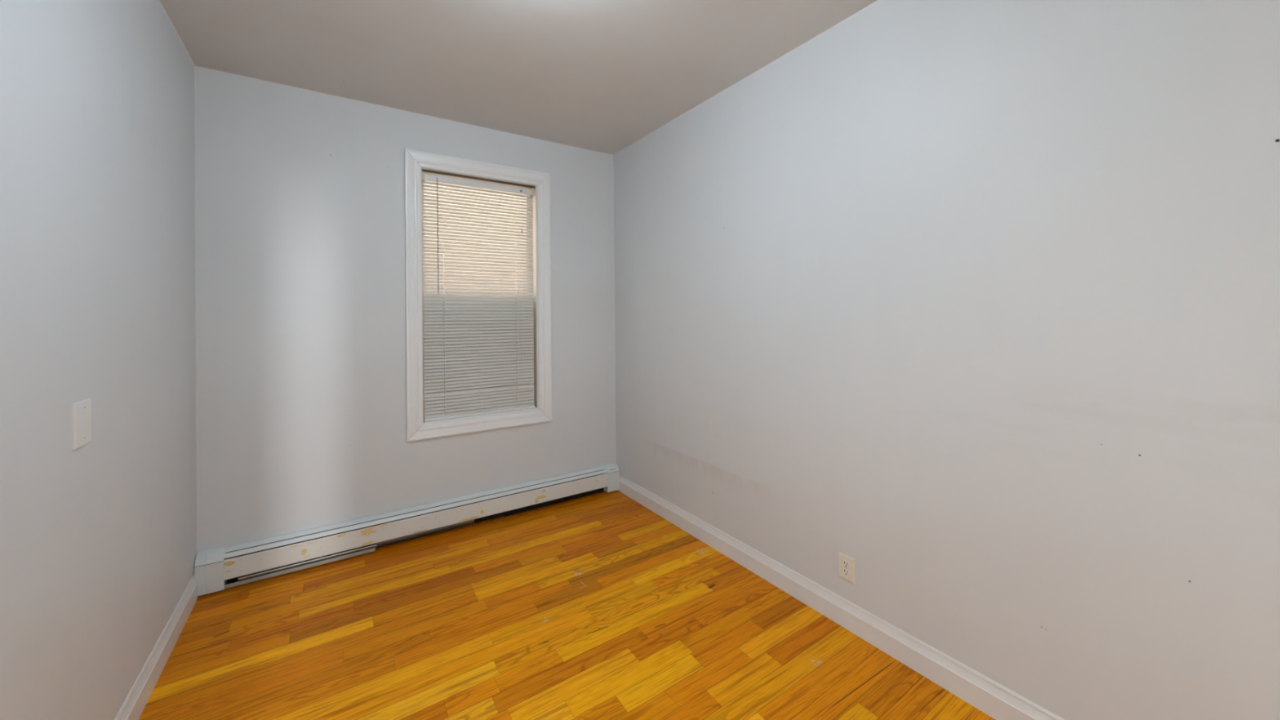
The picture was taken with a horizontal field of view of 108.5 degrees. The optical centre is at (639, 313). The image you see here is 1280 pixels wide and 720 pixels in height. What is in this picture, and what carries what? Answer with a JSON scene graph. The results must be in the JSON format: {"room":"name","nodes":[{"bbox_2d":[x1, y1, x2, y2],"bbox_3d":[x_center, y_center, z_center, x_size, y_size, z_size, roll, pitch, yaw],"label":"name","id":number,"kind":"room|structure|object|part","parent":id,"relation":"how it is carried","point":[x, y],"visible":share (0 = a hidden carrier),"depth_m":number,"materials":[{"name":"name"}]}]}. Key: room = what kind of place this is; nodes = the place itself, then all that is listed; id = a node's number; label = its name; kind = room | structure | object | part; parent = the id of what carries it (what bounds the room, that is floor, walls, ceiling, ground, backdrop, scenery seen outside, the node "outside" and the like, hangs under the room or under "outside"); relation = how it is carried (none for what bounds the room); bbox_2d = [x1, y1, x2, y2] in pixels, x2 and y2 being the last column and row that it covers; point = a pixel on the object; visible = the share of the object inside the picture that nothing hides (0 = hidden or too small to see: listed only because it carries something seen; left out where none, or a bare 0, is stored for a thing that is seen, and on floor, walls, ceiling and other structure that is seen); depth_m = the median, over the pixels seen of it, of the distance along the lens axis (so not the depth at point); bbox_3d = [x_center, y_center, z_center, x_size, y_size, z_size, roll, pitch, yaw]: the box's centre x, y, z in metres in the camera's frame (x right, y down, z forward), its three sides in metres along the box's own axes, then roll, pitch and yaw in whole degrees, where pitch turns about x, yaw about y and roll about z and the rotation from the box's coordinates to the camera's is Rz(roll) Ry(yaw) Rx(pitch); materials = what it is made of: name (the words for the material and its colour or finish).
{"room":"empty bedroom","nodes":[
{"label":"empty bedroom","id":0,"kind":"room"},
{"bbox_2d":[0,0,196,719],"bbox_3d":[-0.921,0.053,0.245,0.160,2.521,4.600,0,0,-34],"label":"wall","id":1,"kind":"structure","parent":0,"point":[98,538],"depth_m":1.26,"materials":[{"name":"paint"}]},
{"bbox_2d":[71,398,91,449],"bbox_3d":[-1.452,0.287,1.199,0.007,0.116,0.092,0,0,-34],"label":"blank wall plate","id":2,"kind":"object","parent":1,"relation":"attached to","point":[81,411],"visible":1,"depth_m":1.19,"materials":[{"name":"white plastic"}]},
{"bbox_2d":[114,574,197,719],"bbox_3d":[-0.819,1.256,0.262,0.015,0.114,4.534,0,0,-34],"label":"baseboard","id":3,"kind":"structure","parent":1,"relation":"attached to","point":[135,703],"depth_m":1.68,"materials":[{"name":"white wood"}]},
{"bbox_2d":[157,0,195,66],"bbox_3d":[-0.864,-1.206,0.296,0.004,0.004,4.600,0,0,-34],"label":"trim","id":4,"kind":"structure","parent":1,"relation":"attached to","point":[159,2],"depth_m":1.94,"materials":[{"name":"white paint"}]},
{"bbox_2d":[195,66,615,553],"bbox_3d":[-1.204,0.066,2.915,2.642,2.521,0.160,0,0,-34],"label":"wall","id":5,"kind":"structure","parent":0,"point":[301,361],"depth_m":2.52,"materials":[{"name":"paint"}]},
{"bbox_2d":[194,66,198,552],"bbox_3d":[-2.125,-0.023,2.206,0.003,2.331,0.003,0,0,-34],"label":"trim","id":6,"kind":"structure","parent":5,"relation":"attached to","point":[194,66],"depth_m":2.21,"materials":[{"name":"white paint"}]},
{"bbox_2d":[195,65,613,155],"bbox_3d":[-1.169,-1.193,2.851,2.322,0.004,0.004,0,0,-34],"label":"trim","id":7,"kind":"structure","parent":5,"relation":"attached to","point":[195,65],"depth_m":2.64,"materials":[{"name":"white paint"}]},
{"bbox_2d":[194,462,619,595],"bbox_3d":[-1.131,1.229,2.814,2.313,0.192,0.069,0,0,-34],"label":"baseboard heater","id":8,"kind":"object","parent":5,"relation":"attached to","point":[219,568],"visible":0.99,"depth_m":2.57,"materials":[{"name":"metal"}]},
{"bbox_3d":[-1.138,1.221,2.825,2.148,0.170,0.041,0,0,-34],"label":"panel","id":9,"kind":"part","parent":8,"relation":"part of","materials":[{"name":"metal"}]},
{"bbox_3d":[-1.252,1.291,2.720,0.528,0.024,0.023,0,0,-34],"label":"support rail","id":10,"kind":"part","parent":8,"relation":"part of","materials":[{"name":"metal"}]},
{"bbox_2d":[404,148,551,441],"bbox_3d":[-1.039,-0.110,3.013,0.903,1.714,0.176,0,0,-34],"label":"window","id":11,"kind":"structure","parent":5,"relation":"in","point":[415,160],"depth_m":2.90,"materials":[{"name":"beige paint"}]},
{"bbox_3d":[-1.336,-0.109,2.721,0.086,1.712,0.018,0,0,-34],"label":"casing","id":12,"kind":"part","parent":11,"relation":"part of","materials":[{"name":"white wood"}]},
{"bbox_3d":[-1.071,-0.479,3.056,0.716,0.782,0.024,0,0,-34],"label":"sash","id":13,"kind":"part","parent":11,"relation":"part of","materials":[{"name":"plastic"}]},
{"bbox_3d":[-1.003,-0.922,2.951,0.900,0.092,0.018,0,0,-34],"label":"casing","id":14,"kind":"part","parent":11,"relation":"part of","materials":[{"name":"white wood"}]},
{"bbox_2d":[422,171,534,421],"bbox_3d":[-1.019,-0.103,2.972,0.705,1.506,0.044,0,0,-34],"label":"window blind","id":15,"kind":"object","parent":11,"relation":"attached to","point":[486,353],"visible":1,"depth_m":2.96,"materials":[{"name":"plastic"}]},
{"bbox_3d":[-1.205,-0.088,2.840,0.008,1.441,0.001,0,0,-34],"label":"ladder cord","id":16,"kind":"part","parent":15,"relation":"part of","materials":[{"name":"white fabric"}]},
{"bbox_3d":[-1.027,-0.828,2.980,0.683,0.036,0.028,0,0,-34],"label":"head rail","id":17,"kind":"part","parent":15,"relation":"part of","materials":[{"name":"white metal"}]},
{"bbox_3d":[-1.015,0.641,2.974,0.693,0.018,0.025,0,0,-34],"label":"rail","id":18,"kind":"part","parent":15,"relation":"part of","materials":[{"name":"white plastic"}]},
{"bbox_3d":[-1.023,-0.089,2.960,0.004,1.441,0.001,0,0,-34],"label":"ladder cord","id":19,"kind":"part","parent":15,"relation":"part of","materials":[{"name":"white fabric"}]},
{"bbox_3d":[-0.826,-0.090,3.091,0.009,1.441,0.001,0,0,-34],"label":"ladder cord","id":20,"kind":"part","parent":15,"relation":"part of","materials":[{"name":"white fabric"}]},
{"bbox_3d":[-0.793,-0.277,3.108,0.004,1.085,0.002,0,0,-34],"label":"lift cord","id":21,"kind":"part","parent":15,"relation":"part of","materials":[{"name":"white fabric"}]},
{"bbox_3d":[-1.050,0.263,3.032,0.716,0.775,0.024,0,0,-34],"label":"sash","id":22,"kind":"part","parent":11,"relation":"part of","materials":[{"name":"plastic"}]},
{"bbox_3d":[-0.988,0.703,2.944,0.900,0.087,0.018,0,0,-34],"label":"casing","id":23,"kind":"part","parent":11,"relation":"part of","materials":[{"name":"white wood"}]},
{"bbox_3d":[-1.038,0.655,3.018,0.718,0.008,0.157,0,0,-34],"label":"sill","id":24,"kind":"part","parent":11,"relation":"part of","materials":[{"name":"white wood"}]},
{"bbox_3d":[-0.656,-0.113,3.173,0.088,1.712,0.018,0,0,-34],"label":"casing","id":25,"kind":"part","parent":11,"relation":"part of","materials":[{"name":"white wood"}]},
{"bbox_2d":[613,163,616,462],"bbox_3d":[-0.194,-0.035,3.488,0.003,2.331,0.003,0,0,-34],"label":"trim","id":26,"kind":"structure","parent":5,"relation":"attached to","point":[613,163],"depth_m":3.49,"materials":[{"name":"white paint"}]},
{"bbox_2d":[160,0,877,155],"bbox_3d":[0.101,-1.294,0.937,2.642,0.160,4.920,0,0,-34],"label":"ceiling","id":27,"kind":"structure","parent":0,"point":[602,76],"depth_m":2.10,"materials":[{"name":"paint"}]},
{"bbox_2d":[138,489,995,719],"bbox_3d":[0.124,1.337,0.927,2.642,0.060,4.920,0,0,-34],"label":"floor","id":28,"kind":"structure","parent":0,"point":[598,606],"depth_m":1.84,"materials":[{"name":"brown wood"}]},
{"bbox_2d":[613,0,1279,719],"bbox_3d":[1.147,0.040,1.618,0.160,2.521,4.600,0,0,-34],"label":"wall","id":29,"kind":"structure","parent":0,"point":[918,296],"depth_m":1.48,"materials":[{"name":"paint"}]},
{"bbox_2d":[613,0,879,155],"bbox_3d":[1.067,-1.218,1.578,0.004,0.004,4.600,0,0,-34],"label":"trim","id":30,"kind":"structure","parent":29,"relation":"attached to","point":[873,3],"depth_m":2.25,"materials":[{"name":"white paint"}]},
{"bbox_2d":[617,475,1064,719],"bbox_3d":[1.092,1.244,1.554,0.015,0.114,4.572,0,0,-34],"label":"baseboard","id":31,"kind":"structure","parent":29,"relation":"attached to","point":[992,698],"depth_m":1.84,"materials":[{"name":"white wood"}]},
{"bbox_2d":[838,551,855,583],"bbox_3d":[0.857,1.056,1.912,0.008,0.100,0.070,0,0,-34],"label":"wall outlet","id":32,"kind":"object","parent":29,"relation":"attached to","point":[846,563],"visible":1,"depth_m":1.91,"materials":[{"name":"beige plastic"}]},
{"bbox_2d":[842,568,849,576],"bbox_3d":[0.855,1.073,1.910,0.002,0.027,0.033,0,0,-34],"label":"receptacle","id":33,"kind":"object","parent":32,"relation":"attached to","point":[846,571],"depth_m":1.91,"materials":[{"name":"white plastic"}]},
{"bbox_2d":[842,560,849,568],"bbox_3d":[0.854,1.039,1.911,0.002,0.027,0.033,0,0,-34],"label":"receptacle","id":34,"kind":"object","parent":32,"relation":"attached to","point":[846,563],"depth_m":1.91,"materials":[{"name":"white plastic"}]},
{"label":"outside","id":35,"kind":"structure","parent":0,"visible":0},
{"bbox_3d":[-2.018,4.438,3.891,14.000,0.200,2.440,0,0,-34],"label":"ground","id":36,"kind":"structure","parent":35,"visible":0},
{"bbox_2d":[424,181,526,295],"bbox_3d":[-2.576,0.348,5.146,10.500,8.000,0.200,0,0,-34],"label":"neighbouring house","id":37,"kind":"structure","parent":36,"relation":"on","point":[428,181],"depth_m":5.44,"materials":[{"name":"beige"}]}
]}

